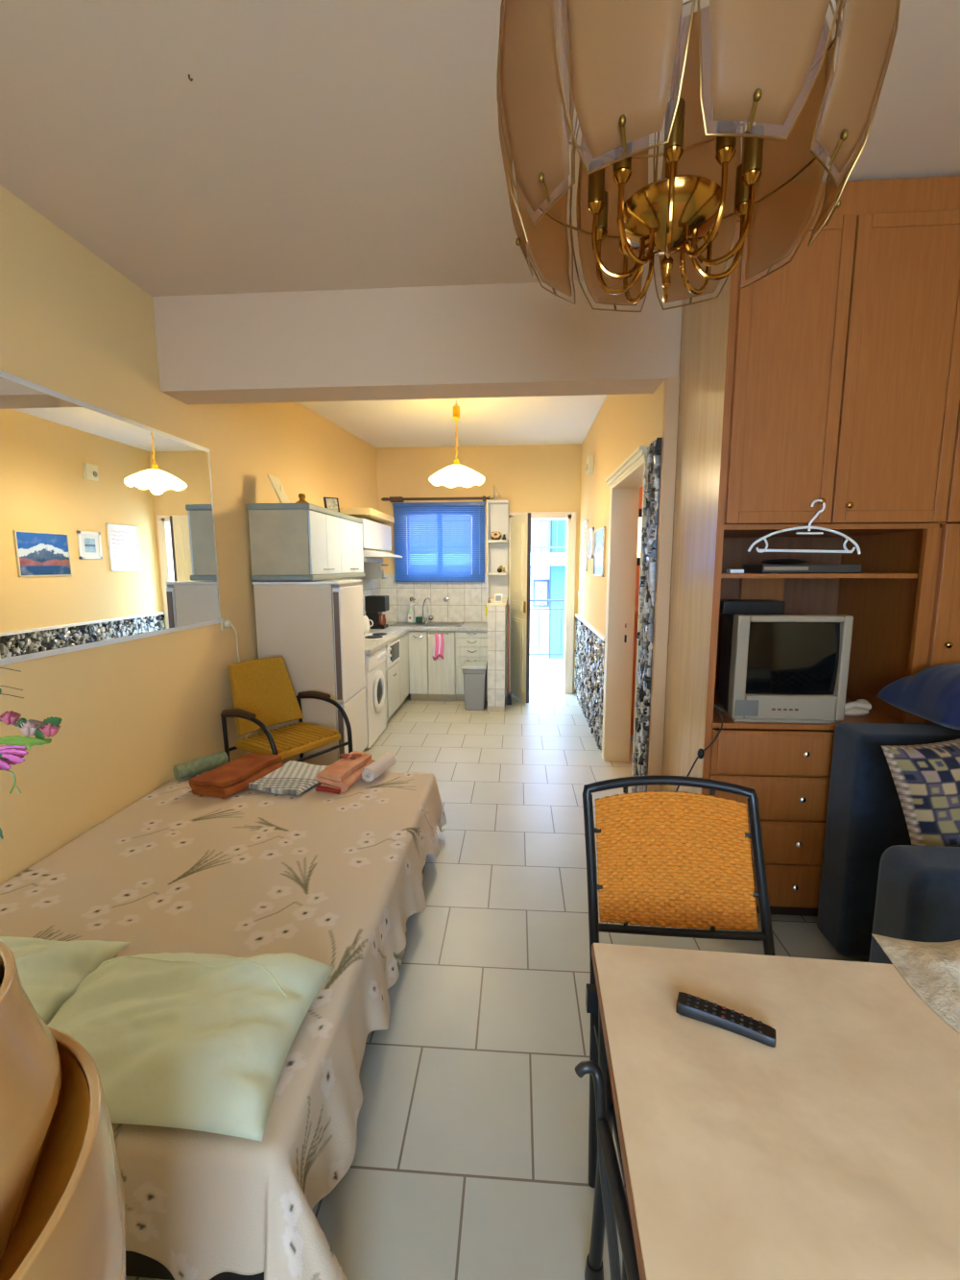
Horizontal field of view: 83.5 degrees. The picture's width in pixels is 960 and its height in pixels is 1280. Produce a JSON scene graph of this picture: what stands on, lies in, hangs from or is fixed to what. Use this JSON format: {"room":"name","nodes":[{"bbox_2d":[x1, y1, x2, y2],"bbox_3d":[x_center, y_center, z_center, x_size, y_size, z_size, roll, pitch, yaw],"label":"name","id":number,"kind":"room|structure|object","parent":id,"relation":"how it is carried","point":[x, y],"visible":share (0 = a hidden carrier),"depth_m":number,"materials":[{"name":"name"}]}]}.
{"room":"studio apartment","nodes":[
{"label":"studio apartment","id":0,"kind":"room"},
{"bbox_2d":[0,184,379,884],"bbox_3d":[-1.647,-0.256,2.459,0.370,2.840,7.900,0,8,4],"label":"wall","id":1,"kind":"structure","parent":0,"point":[72,325],"depth_m":2.51,"materials":[{"name":"yellow paint"}]},
{"bbox_2d":[0,370,220,665],"bbox_3d":[-1.687,-0.458,2.100,0.016,1.034,2.340,0,8,4],"label":"wall mirror","id":2,"kind":"object","parent":1,"relation":"attached to","point":[108,526],"visible":1,"depth_m":2.31,"materials":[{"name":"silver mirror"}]},
{"bbox_2d":[220,617,232,630],"bbox_3d":[-1.587,-0.101,3.381,0.044,0.080,0.080,0,8,4],"label":"wall socket","id":3,"kind":"object","parent":1,"relation":"attached to","point":[226,623],"visible":1,"depth_m":3.36,"materials":[{"name":"beige paint"}]},
{"bbox_2d":[246,503,365,580],"bbox_3d":[-1.302,-0.747,4.261,0.452,0.518,1.275,0,8,4],"label":"upper cabinet","id":4,"kind":"object","parent":1,"relation":"attached to","point":[290,542],"visible":1,"depth_m":3.67,"materials":[{"name":"grey wood"}]},
{"bbox_2d":[267,474,289,503],"bbox_3d":[-1.408,-1.047,3.779,0.097,0.201,0.160,0,8,4],"label":"picture frame","id":5,"kind":"object","parent":4,"relation":"on","point":[276,483],"visible":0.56,"depth_m":3.75,"materials":[{"name":"beige paint"}]},
{"bbox_2d":[295,493,309,503],"bbox_3d":[-1.249,-0.985,3.777,0.104,0.086,0.104,0,8,4],"label":"brass bell","id":6,"kind":"object","parent":4,"relation":"on","point":[301,496],"visible":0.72,"depth_m":3.75,"materials":[{"name":"gold metal"}]},
{"bbox_2d":[323,496,339,511],"bbox_3d":[-1.203,-1.093,4.365,0.120,0.128,0.048,-5,9,-34],"label":"photo frame","id":7,"kind":"object","parent":4,"relation":"on","point":[332,503],"visible":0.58,"depth_m":4.36,"materials":[{"name":"black plastic"}]},
{"bbox_2d":[329,577,380,615],"bbox_3d":[-1.379,-0.352,5.338,0.044,0.560,2.161,1,8,9],"label":"backsplash","id":8,"kind":"structure","parent":1,"relation":"attached to","point":[371,587],"depth_m":6.00,"materials":[{"name":"tile"}]},
{"bbox_2d":[339,507,394,551],"bbox_3d":[-1.157,-1.096,5.460,0.420,0.360,1.170,0,8,4],"label":"upper cabinet","id":9,"kind":"object","parent":1,"relation":"attached to","point":[376,536],"visible":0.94,"depth_m":5.22,"materials":[{"name":"grey laminate"}]},
{"bbox_2d":[362,562,388,579],"bbox_3d":[-1.130,-0.820,5.911,0.245,0.290,0.350,0,8,4],"label":"spice shelf","id":10,"kind":"object","parent":1,"relation":"attached to","point":[373,570],"visible":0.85,"depth_m":5.75,"materials":[{"name":"grey"}]},
{"bbox_2d":[362,549,402,562],"bbox_3d":[-1.085,-0.833,5.365,0.480,0.115,0.680,0,8,4],"label":"hood","id":11,"kind":"object","parent":1,"relation":"attached to","point":[370,556],"visible":0.48,"depth_m":5.15,"materials":[{"name":"white plastic"}]},
{"bbox_2d":[152,277,682,404],"bbox_3d":[-0.337,-1.506,2.755,2.604,0.450,0.230,0,8,4],"label":"beam","id":12,"kind":"structure","parent":1,"relation":"attached to","point":[501,340],"depth_m":2.65,"materials":[{"name":"beige paint"}]},
{"bbox_2d":[0,0,959,447],"bbox_3d":[0.412,-1.754,2.132,4.500,0.210,8.250,0,8,4],"label":"ceiling","id":13,"kind":"structure","parent":0,"point":[310,145],"depth_m":1.73,"materials":[{"name":"beige paint"}]},
{"bbox_2d":[428,400,484,487],"bbox_3d":[-0.194,-1.628,4.443,0.474,0.671,0.474,0,8,4],"label":"pendant lamp","id":14,"kind":"object","parent":13,"relation":"hanging from","point":[456,474],"visible":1,"depth_m":4.38,"materials":[{"name":"white glass"}]},
{"bbox_2d":[496,0,900,312],"bbox_3d":[0.290,-1.000,0.775,0.531,0.912,0.534,0,8,4],"label":"chandelier","id":15,"kind":"object","parent":13,"relation":"hanging from","point":[769,63],"visible":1,"depth_m":0.72,"materials":[{"name":"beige glass"}]},
{"bbox_2d":[487,603,507,706],"bbox_3d":[0.196,0.140,5.923,0.175,1.100,0.875,0,8,4],"label":"wall","id":16,"kind":"structure","parent":0,"point":[496,615],"depth_m":5.49,"materials":[{"name":"tile"}]},
{"bbox_2d":[487,705,505,712],"bbox_3d":[0.167,0.715,5.559,0.181,0.060,0.005,0,8,4],"label":"baseboard","id":17,"kind":"structure","parent":16,"relation":"attached to","point":[494,709],"depth_m":5.56,"materials":[{"name":"beige tile"}]},
{"bbox_2d":[486,598,507,605],"bbox_3d":[0.195,-0.417,5.841,0.195,0.025,0.885,0,8,4],"label":"trim","id":18,"kind":"structure","parent":16,"relation":"on","point":[504,600],"depth_m":5.41,"materials":[{"name":"beige paint"}]},
{"bbox_2d":[486,500,508,599],"bbox_3d":[0.199,-1.012,6.071,0.233,1.088,0.262,0,8,4],"label":"corner shelf","id":19,"kind":"object","parent":18,"relation":"on","point":[497,511],"visible":1,"depth_m":6.15,"materials":[{"name":"beige wood"}]},
{"bbox_2d":[488,486,500,500],"bbox_3d":[0.163,-1.641,6.005,0.130,0.175,0.040,0,8,4],"label":"model sailboat","id":20,"kind":"object","parent":19,"relation":"on","point":[496,495],"visible":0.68,"depth_m":6.01,"materials":[{"name":"beige wood"}]},
{"bbox_2d":[490,531,501,539],"bbox_3d":[0.177,-1.168,6.044,0.120,0.098,0.132,0,8,4],"label":"clay pot","id":21,"kind":"object","parent":19,"relation":"on","point":[495,535],"visible":0.98,"depth_m":6.00,"materials":[{"name":"brown ceramic"}]},
{"bbox_2d":[494,593,502,603],"bbox_3d":[0.187,-0.424,5.477,0.080,0.090,0.034,0,8,4],"label":"desk calendar","id":22,"kind":"object","parent":18,"relation":"on","point":[497,596],"visible":1,"depth_m":5.46,"materials":[{"name":"white paper"}]},
{"bbox_2d":[125,688,869,1279],"bbox_3d":[0.417,1.223,2.543,4.500,0.120,8.250,0,8,4],"label":"floor","id":23,"kind":"structure","parent":0,"point":[470,1162],"depth_m":1.78,"materials":[{"name":"tile"}]},
{"bbox_2d":[0,941,125,1279],"bbox_3d":[-0.685,0.922,0.565,0.548,1.013,0.548,0,8,4],"label":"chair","id":24,"kind":"object","parent":23,"relation":"on","point":[62,1197],"visible":1,"depth_m":0.62,"materials":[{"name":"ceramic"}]},
{"bbox_2d":[0,667,61,839],"bbox_3d":[-0.652,0.414,0.665,0.265,0.760,0.125,-6,10,-38],"label":"artificial flowers","id":25,"kind":"object","parent":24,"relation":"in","point":[13,752],"visible":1,"depth_m":0.66,"materials":[{"name":"pink fabric"}]},
{"bbox_2d":[0,941,61,1260],"bbox_3d":[-0.702,0.644,0.579,0.410,0.467,0.410,0,8,4],"label":"vase","id":26,"kind":"object","parent":24,"relation":"on","point":[30,1050],"depth_m":0.63,"materials":[{"name":"ceramic"}]},
{"bbox_2d":[125,1251,264,1279],"bbox_3d":[-1.028,1.048,2.064,1.330,0.363,1.871,0,8,4],"label":"bed","id":27,"kind":"object","parent":23,"relation":"on","point":[137,1265],"visible":0.02,"depth_m":1.13,"materials":[{"name":"grey"}]},
{"bbox_2d":[0,771,446,1279],"bbox_3d":[-0.918,1.038,2.031,1.569,0.371,2.145,0,8,4],"label":"bedspread","id":28,"kind":"object","parent":27,"relation":"on","point":[333,880],"visible":0.63,"depth_m":1.70,"materials":[{"name":"fabric"}]},
{"bbox_2d":[0,936,131,1025],"bbox_3d":[-1.335,0.882,1.380,0.620,0.122,0.400,0,8,0],"label":"pillow","id":29,"kind":"object","parent":28,"relation":"on","point":[50,972],"visible":0.66,"depth_m":1.42,"materials":[{"name":"green fabric"}]},
{"bbox_2d":[47,952,335,1141],"bbox_3d":[-0.727,0.888,1.257,0.652,0.140,0.467,0,8,4],"label":"pillow","id":30,"kind":"object","parent":28,"relation":"on","point":[201,1042],"visible":0.84,"depth_m":1.17,"materials":[{"name":"green fabric"}]},
{"bbox_2d":[173,750,228,780],"bbox_3d":[-1.521,0.683,2.934,0.092,0.085,0.263,6,10,37],"label":"rolled towel","id":31,"kind":"object","parent":28,"relation":"on","point":[200,765],"visible":0.99,"depth_m":2.90,"materials":[{"name":"green fabric"}]},
{"bbox_2d":[188,752,283,798],"bbox_3d":[-1.264,0.700,2.817,0.263,0.081,0.414,3,8,20],"label":"folded towel","id":32,"kind":"object","parent":28,"relation":"on","point":[233,777],"visible":0.97,"depth_m":2.72,"materials":[{"name":"orange fabric"}]},
{"bbox_2d":[248,760,329,796],"bbox_3d":[-0.978,0.723,2.830,0.327,0.027,0.348,2,8,18],"label":"folded cloth","id":33,"kind":"object","parent":28,"relation":"on","point":[293,778],"visible":0.89,"depth_m":2.77,"materials":[{"name":"white fabric"}]},
{"bbox_2d":[315,785,340,794],"bbox_3d":[-0.757,0.749,2.690,0.132,0.018,0.030,2,8,17],"label":"cloth","id":34,"kind":"object","parent":28,"relation":"on","point":[318,788],"visible":1,"depth_m":2.68,"materials":[{"name":"red fabric"}]},
{"bbox_2d":[316,750,375,792],"bbox_3d":[-0.702,0.687,2.851,0.191,0.096,0.342,2,8,16],"label":"folded towel","id":35,"kind":"object","parent":28,"relation":"on","point":[342,774],"visible":0.97,"depth_m":2.77,"materials":[{"name":"brown fabric"}]},
{"bbox_2d":[362,752,396,781],"bbox_3d":[-0.543,0.683,2.902,0.084,0.080,0.242,2,8,17],"label":"rolled towel","id":36,"kind":"object","parent":28,"relation":"on","point":[371,772],"visible":1,"depth_m":2.84,"materials":[{"name":"beige fabric"}]},
{"bbox_2d":[220,656,353,762],"bbox_3d":[-1.239,0.585,3.410,0.622,0.875,0.588,5,9,34],"label":"armchair","id":37,"kind":"object","parent":23,"relation":"on","point":[264,696],"visible":0.94,"depth_m":3.43,"materials":[{"name":"yellow fabric"}]},
{"bbox_2d":[252,579,367,765],"bbox_3d":[-1.236,0.256,4.032,0.610,1.393,0.563,0,8,4],"label":"refrigerator","id":38,"kind":"object","parent":23,"relation":"on","point":[317,627],"visible":0.67,"depth_m":3.74,"materials":[{"name":"beige metal"}]},
{"bbox_2d":[364,645,386,748],"bbox_3d":[-1.157,0.470,4.668,0.613,0.794,0.595,0,8,4],"label":"washing machine","id":39,"kind":"object","parent":23,"relation":"on","point":[374,663],"visible":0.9,"depth_m":4.55,"materials":[{"name":"white metal"}]},
{"bbox_2d":[385,659,400,722],"bbox_3d":[-1.098,0.390,5.234,0.573,0.798,0.515,0,8,4],"label":"base cabinet","id":40,"kind":"object","parent":23,"relation":"on","point":[393,677],"visible":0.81,"depth_m":5.17,"materials":[{"name":"grey laminate"}]},
{"bbox_2d":[386,637,400,669],"bbox_3d":[-0.824,0.119,5.177,0.049,0.230,0.505,0,8,4],"label":"oven","id":41,"kind":"object","parent":40,"relation":"in","point":[393,649],"visible":0.92,"depth_m":5.09,"materials":[{"name":"white metal"}]},
{"bbox_2d":[394,631,410,712],"bbox_3d":[-1.046,0.318,5.757,0.503,0.798,0.535,0,8,4],"label":"base cabinet","id":42,"kind":"object","parent":23,"relation":"on","point":[404,639],"visible":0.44,"depth_m":5.69,"materials":[{"name":"grey laminate"}]},
{"bbox_2d":[409,630,429,700],"bbox_3d":[-0.665,0.260,6.170,0.205,0.798,0.533,0,8,4],"label":"base cabinet","id":43,"kind":"object","parent":23,"relation":"on","point":[418,640],"visible":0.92,"depth_m":5.93,"materials":[{"name":"grey laminate"}]},
{"bbox_2d":[427,630,456,700],"bbox_3d":[-0.407,0.260,6.164,0.300,0.798,0.510,0,8,4],"label":"base cabinet","id":44,"kind":"object","parent":23,"relation":"on","point":[442,673],"visible":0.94,"depth_m":5.92,"materials":[{"name":"grey laminate"}]},
{"bbox_3d":[-0.451,-0.066,5.854,0.208,0.017,0.019,0,8,4],"label":"towel hook","id":45,"kind":"object","parent":44,"relation":"attached to","visible":0},
{"bbox_2d":[433,633,444,660],"bbox_3d":[-0.454,0.078,5.866,0.130,0.290,0.024,0,8,4],"label":"tea towel","id":46,"kind":"object","parent":45,"relation":"hanging from","point":[439,641],"visible":1,"depth_m":5.86,"materials":[{"name":"fabric"}]},
{"bbox_2d":[455,630,487,700],"bbox_3d":[-0.071,0.264,6.129,0.365,0.798,0.533,0,8,4],"label":"base cabinet","id":47,"kind":"object","parent":23,"relation":"on","point":[470,645],"visible":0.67,"depth_m":5.87,"materials":[{"name":"grey laminate"}]},
{"bbox_2d":[363,622,487,654],"bbox_3d":[-0.701,-0.047,5.324,1.525,0.038,2.127,0,8,4],"label":"countertop","id":48,"kind":"structure","parent":47,"relation":"on","point":[371,645],"depth_m":5.79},
{"bbox_2d":[363,614,373,631],"bbox_3d":[-1.174,-0.176,5.488,0.139,0.173,0.119,-5,9,-32],"label":"kettle","id":49,"kind":"object","parent":48,"relation":"on","point":[367,626],"visible":0.54,"depth_m":5.45,"materials":[{"name":"white plastic"}]},
{"bbox_2d":[364,595,389,628],"bbox_3d":[-1.095,-0.300,5.753,0.215,0.347,0.200,0,8,4],"label":"coffee maker","id":50,"kind":"object","parent":48,"relation":"on","point":[375,605],"visible":0.86,"depth_m":5.67,"materials":[{"name":"black plastic"}]},
{"bbox_2d":[363,632,394,640],"bbox_3d":[-1.101,-0.041,5.081,0.500,0.018,0.460,0,8,4],"label":"cooktop","id":51,"kind":"object","parent":48,"relation":"in","point":[367,636],"visible":0.59,"depth_m":5.05,"materials":[{"name":"white metal"}]},
{"bbox_2d":[388,622,464,627],"bbox_3d":[-0.597,-0.180,6.124,0.800,0.005,0.410,0,8,4],"label":"sink","id":52,"kind":"object","parent":48,"relation":"in","point":[446,624],"visible":0.98,"depth_m":6.09,"materials":[{"name":"silver metal"}]},
{"bbox_2d":[407,602,414,622],"bbox_3d":[-0.809,-0.322,6.310,0.092,0.237,0.088,0,8,4],"label":"spray bottle","id":53,"kind":"object","parent":52,"relation":"on","point":[410,615],"visible":1,"depth_m":6.29,"materials":[{"name":"grey plastic"}]},
{"bbox_2d":[422,597,434,622],"bbox_3d":[-0.588,-0.348,6.256,0.097,0.293,0.162,-7,11,-42],"label":"tap","id":54,"kind":"object","parent":48,"relation":"on","point":[430,617],"visible":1,"depth_m":6.27,"materials":[{"name":"silver metal"}]},
{"bbox_2d":[461,660,487,710],"bbox_3d":[-0.049,0.485,5.712,0.263,0.475,0.325,0,8,4],"label":"waste bin","id":55,"kind":"object","parent":23,"relation":"on","point":[474,672],"visible":0.98,"depth_m":5.58,"materials":[{"name":"grey plastic"}]},
{"bbox_2d":[507,604,511,704],"bbox_3d":[0.323,0.157,5.869,0.055,1.080,0.200,0,8,4],"label":"broom","id":56,"kind":"object","parent":23,"relation":"on","point":[509,697],"visible":1,"depth_m":5.87,"materials":[{"name":"brown"}]},
{"bbox_2d":[575,1060,639,1279],"bbox_3d":[0.377,1.073,0.698,0.470,0.681,0.480,0,8,4],"label":"folding chair","id":57,"kind":"object","parent":23,"relation":"on","point":[615,1207],"visible":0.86,"depth_m":0.86,"materials":[{"name":"grey metal"}]},
{"bbox_2d":[582,774,775,1279],"bbox_3d":[0.457,0.850,1.132,0.454,1.006,0.451,0,8,4],"label":"dining chair","id":58,"kind":"object","parent":23,"relation":"on","point":[674,859],"visible":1,"depth_m":1.26,"materials":[{"name":"orange wicker"}]},
{"bbox_2d":[676,708,723,791],"bbox_3d":[0.893,0.728,2.279,0.061,0.932,0.230,-4,9,-26],"label":"power cable","id":59,"kind":"object","parent":23,"relation":"on","point":[718,733],"visible":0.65,"depth_m":2.14,"materials":[{"name":"black plastic"}]},
{"bbox_2d":[697,748,704,758],"bbox_3d":[0.890,0.458,2.164,0.028,0.044,0.028,0,8,4],"label":"switch","id":60,"kind":"object","parent":59,"relation":"attached to","point":[701,753],"visible":1,"depth_m":2.16,"materials":[{"name":"black plastic"}]},
{"bbox_2d":[584,942,959,1279],"bbox_3d":[0.592,1.045,0.646,0.852,0.750,0.934,0,8,4],"label":"dining table","id":61,"kind":"object","parent":23,"relation":"on","point":[831,1151],"visible":0.92,"depth_m":0.74,"materials":[{"name":"brown wood"}]},
{"bbox_2d":[676,991,776,1047],"bbox_3d":[0.404,0.622,0.886,0.148,0.022,0.036,4,9,27],"label":"remote control","id":62,"kind":"object","parent":61,"relation":"on","point":[688,1005],"visible":1,"depth_m":0.88,"materials":[{"name":"black plastic"}]},
{"bbox_2d":[871,933,959,1033],"bbox_3d":[0.939,0.588,0.803,0.337,0.109,0.590,0,8,-1],"label":"crumpled cloth","id":63,"kind":"object","parent":61,"relation":"on","point":[931,970],"visible":1,"depth_m":0.97,"materials":[{"name":"beige fabric"}]},
{"bbox_2d":[660,175,959,916],"bbox_3d":[1.609,-0.238,2.339,1.357,2.825,0.668,0,8,4],"label":"wall unit","id":64,"kind":"object","parent":23,"relation":"on","point":[833,376],"visible":0.77,"depth_m":2.02,"materials":[{"name":"brown wood"}]},
{"bbox_2d":[726,569,744,573],"bbox_3d":[1.032,-0.278,2.176,0.055,0.017,0.040,0,8,4],"label":"power adapter","id":65,"kind":"object","parent":64,"relation":"on","point":[728,570],"visible":0.86,"depth_m":2.16,"materials":[{"name":"white plastic"}]},
{"bbox_2d":[714,613,853,724],"bbox_3d":[1.246,0.098,2.292,0.434,0.435,0.344,0,8,4],"label":"television","id":66,"kind":"object","parent":64,"relation":"on","point":[786,667],"visible":1,"depth_m":2.14,"materials":[{"name":"silver"}]},
{"bbox_2d":[734,700,758,716],"bbox_3d":[1.069,0.273,2.157,0.090,0.065,0.003,0,8,4],"label":"speaker grille","id":67,"kind":"object","parent":66,"relation":"attached to","point":[742,708],"depth_m":2.16,"materials":[{"name":"grey plastic"}]},
{"bbox_2d":[719,599,785,614],"bbox_3d":[1.201,-0.149,2.410,0.260,0.059,0.130,0,8,4],"label":"box","id":68,"kind":"object","parent":66,"relation":"on","point":[727,606],"visible":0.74,"depth_m":2.35,"materials":[{"name":"black plastic"}]},
{"bbox_2d":[742,564,861,573],"bbox_3d":[1.336,-0.298,2.251,0.380,0.035,0.204,0,8,4],"label":"dvd player","id":69,"kind":"object","parent":64,"relation":"on","point":[760,568],"visible":0.92,"depth_m":2.15},
{"bbox_2d":[761,558,807,564],"bbox_3d":[1.259,-0.324,2.224,0.180,0.024,0.120,0,8,4],"label":"receiver","id":70,"kind":"object","parent":69,"relation":"on","point":[773,561],"visible":0.93,"depth_m":2.19,"materials":[{"name":"black plastic"}]},
{"bbox_2d":[764,566,808,570],"bbox_3d":[1.229,-0.287,2.159,0.170,0.014,0.004,0,8,4],"label":"tray","id":71,"kind":"object","parent":69,"relation":"on","point":[765,567],"depth_m":2.16,"materials":[{"name":"beige plastic"}]},
{"bbox_2d":[748,499,861,555],"bbox_3d":[1.217,-0.422,2.009,0.409,0.204,0.010,0,8,4],"label":"hanger","id":72,"kind":"object","parent":64,"relation":"hanging from","point":[809,527],"visible":1,"depth_m":2.01,"materials":[{"name":"white plastic"}]},
{"bbox_2d":[721,572,917,578],"bbox_3d":[1.327,-0.277,2.297,0.755,0.018,0.400,0,8,4],"label":"shelf","id":73,"kind":"object","parent":64,"relation":"attached to","point":[724,574],"depth_m":2.10,"materials":[{"name":"brown wood"}]},
{"bbox_2d":[845,699,871,716],"bbox_3d":[1.593,0.288,2.288,0.165,0.063,0.092,-1,8,-6],"label":"cloth","id":74,"kind":"object","parent":64,"relation":"on","point":[860,707],"visible":0.87,"depth_m":2.26,"materials":[{"name":"white fabric"}]},
{"bbox_2d":[817,723,959,964],"bbox_3d":[1.689,0.794,1.754,1.080,0.900,0.765,0,8,4],"label":"sofa","id":75,"kind":"object","parent":23,"relation":"on","point":[874,881],"visible":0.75,"depth_m":1.94,"materials":[{"name":"blue fabric"}]},
{"bbox_2d":[874,663,959,729],"bbox_3d":[1.845,0.196,1.911,0.600,0.223,0.380,1,8,7],"label":"cushion","id":76,"kind":"object","parent":75,"relation":"on","point":[932,694],"visible":1,"depth_m":1.91,"materials":[{"name":"blue fabric"}]},
{"bbox_2d":[881,738,959,846],"bbox_3d":[1.526,0.522,1.643,0.521,0.506,0.200,-1,8,-4],"label":"patterned cushion","id":77,"kind":"object","parent":75,"relation":"on","point":[926,777],"visible":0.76,"depth_m":1.61,"materials":[{"name":"fabric"}]},
{"bbox_2d":[376,444,642,693],"bbox_3d":[0.694,-0.794,6.318,4.500,2.840,0.200,0,8,4],"label":"wall","id":78,"kind":"structure","parent":0,"point":[531,477],"depth_m":6.11,"materials":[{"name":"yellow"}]},
{"bbox_2d":[380,574,487,622],"bbox_3d":[-0.562,-0.492,6.339,1.315,0.560,0.015,0,8,4],"label":"backsplash","id":79,"kind":"structure","parent":78,"relation":"attached to","point":[468,601],"depth_m":6.33,"materials":[{"name":"tile"}]},
{"bbox_2d":[381,495,492,502],"bbox_3d":[-0.486,-1.605,6.123,1.290,0.056,0.128,0,8,4],"label":"curtain rod","id":80,"kind":"object","parent":78,"relation":"attached to","point":[392,498],"visible":0.94,"depth_m":6.09,"materials":[{"name":"brown wood"}]},
{"bbox_2d":[405,510,475,562],"bbox_3d":[-0.466,-1.134,6.312,0.820,0.760,0.040,0,8,4],"label":"window","id":81,"kind":"structure","parent":78,"relation":"in","point":[443,511],"depth_m":6.25,"materials":[{"name":"white plastic"}]},
{"bbox_2d":[392,502,484,581],"bbox_3d":[-0.470,-1.121,6.190,1.060,0.903,0.049,0,8,4],"label":"blind","id":82,"kind":"object","parent":81,"relation":"attached to","point":[467,536],"visible":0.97,"depth_m":6.19,"materials":[{"name":"blue plastic"}]},
{"bbox_2d":[508,511,576,693],"bbox_3d":[0.719,-0.419,6.312,0.755,2.100,0.150,0,8,4],"label":"door frame","id":83,"kind":"structure","parent":78,"relation":"in","point":[570,517],"depth_m":6.19,"materials":[{"name":"beige paint"}]},
{"bbox_2d":[509,512,531,703],"bbox_3d":[0.431,-0.350,5.974,0.060,2.033,0.563,-2,8,-15],"label":"balcony door","id":84,"kind":"structure","parent":83,"relation":"attached to","point":[520,524],"depth_m":5.87,"materials":[{"name":"beige paint"}]},
{"bbox_2d":[529,669,563,689],"bbox_3d":[0.505,0.577,7.356,5.000,0.120,1.450,0,8,4],"label":"floor","id":85,"kind":"structure","parent":0,"point":[539,678],"depth_m":7.25,"materials":[{"name":"tile"}]},
{"bbox_2d":[530,658,563,669],"bbox_3d":[0.552,0.355,8.015,5.000,0.140,0.120,0,8,4],"label":"kerb","id":86,"kind":"object","parent":85,"relation":"on","point":[535,664],"depth_m":7.93,"materials":[{"name":"white"}]},
{"bbox_2d":[530,599,565,659],"bbox_3d":[0.551,-0.154,7.935,4.814,0.890,0.040,0,8,4],"label":"balcony railing","id":87,"kind":"object","parent":86,"relation":"on","point":[545,600],"visible":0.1,"depth_m":7.87,"materials":[{"name":"white metal"}]},
{"bbox_2d":[578,306,682,756],"bbox_3d":[1.090,-0.537,4.456,0.150,2.840,3.495,0,8,4],"label":"wall","id":88,"kind":"structure","parent":0,"point":[623,423],"depth_m":4.34,"materials":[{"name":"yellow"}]},
{"bbox_2d":[580,519,588,570],"bbox_3d":[1.087,-0.977,5.592,0.017,0.500,0.450,0,8,4],"label":"picture","id":89,"kind":"object","parent":88,"relation":"attached to","point":[585,525],"visible":1,"depth_m":5.55,"materials":[{"name":"white paper"}]},
{"bbox_2d":[581,522,586,569],"bbox_3d":[1.087,-0.977,5.592,0.001,0.476,0.426,0,8,4],"label":"print","id":90,"kind":"object","parent":89,"relation":"attached to","point":[584,541],"depth_m":5.62},
{"bbox_2d":[573,617,604,752],"bbox_3d":[1.046,0.321,5.263,0.035,0.920,2.140,0,8,4],"label":"trim","id":91,"kind":"structure","parent":88,"relation":"attached to","point":[590,650],"depth_m":4.99,"materials":[{"name":"stone"}]},
{"bbox_2d":[575,613,604,641],"bbox_3d":[1.045,-0.147,5.199,0.035,0.025,2.140,0,8,4],"label":"trim","id":92,"kind":"structure","parent":88,"relation":"attached to","point":[594,630],"depth_m":4.87,"materials":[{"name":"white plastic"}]},
{"bbox_2d":[586,455,593,474],"bbox_3d":[1.043,-1.664,5.105,0.051,0.155,0.150,0,8,4],"label":"door chime","id":93,"kind":"object","parent":88,"relation":"attached to","point":[590,460],"visible":1,"depth_m":5.04,"materials":[{"name":"beige paint"}]},
{"bbox_2d":[587,527,594,557],"bbox_3d":[1.054,-0.921,5.116,0.017,0.280,0.290,0,8,4],"label":"picture","id":94,"kind":"object","parent":88,"relation":"attached to","point":[591,540],"visible":1,"depth_m":5.10,"materials":[{"name":"white paper"}]},
{"bbox_2d":[588,531,591,555],"bbox_3d":[1.053,-0.921,5.116,0.001,0.220,0.230,0,8,4],"label":"print","id":95,"kind":"object","parent":94,"relation":"attached to","point":[590,549],"depth_m":5.17},
{"bbox_2d":[593,526,605,577],"bbox_3d":[1.016,-0.748,4.591,0.017,0.400,0.560,0,8,4],"label":"picture","id":96,"kind":"object","parent":88,"relation":"attached to","point":[599,543],"visible":1,"depth_m":4.55,"materials":[{"name":"beige paper"}]},
{"bbox_2d":[602,445,649,776],"bbox_3d":[1.008,-0.060,3.583,0.225,2.135,1.143,0,8,4],"label":"door frame","id":97,"kind":"structure","parent":88,"relation":"in","point":[625,482],"depth_m":3.98,"materials":[{"name":"beige paint"}]},
{"bbox_2d":[631,437,662,793],"bbox_3d":[0.885,0.042,2.901,0.035,2.120,0.245,0,8,4],"label":"trim","id":98,"kind":"structure","parent":88,"relation":"attached to","point":[652,472],"depth_m":2.83,"materials":[{"name":"stone"}]},
{"bbox_2d":[647,376,679,791],"bbox_3d":[0.924,-0.072,2.741,0.064,2.389,0.035,0,8,4],"label":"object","id":99,"kind":"structure","parent":88,"relation":"attached to","point":[671,384],"depth_m":2.69,"materials":[{"name":"brown"}]},
{"bbox_2d":[635,485,643,605],"bbox_3d":[1.922,-0.599,4.892,1.450,2.840,0.100,0,8,4],"label":"wall","id":100,"kind":"structure","parent":0,"point":[641,488],"depth_m":4.88,"materials":[{"name":"orange"}]},
{"bbox_2d":[636,508,642,565],"bbox_3d":[1.588,-0.925,4.846,0.515,0.500,0.050,0,8,4],"label":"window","id":101,"kind":"structure","parent":100,"relation":"in","point":[640,510],"depth_m":4.83,"materials":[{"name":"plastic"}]},
{"label":"outside","id":102,"kind":"structure","parent":0,"visible":0},
{"bbox_3d":[0.934,3.729,13.909,24.000,0.200,13.400,0,8,4],"label":"ground","id":103,"kind":"structure","parent":102,"visible":0},
{"bbox_2d":[410,514,566,658],"bbox_3d":[1.884,0.228,12.751,14.000,7.050,2.600,0,8,4],"label":"apartment building","id":104,"kind":"structure","parent":103,"relation":"on","point":[548,537],"depth_m":12.30,"materials":[{"name":"beige"}]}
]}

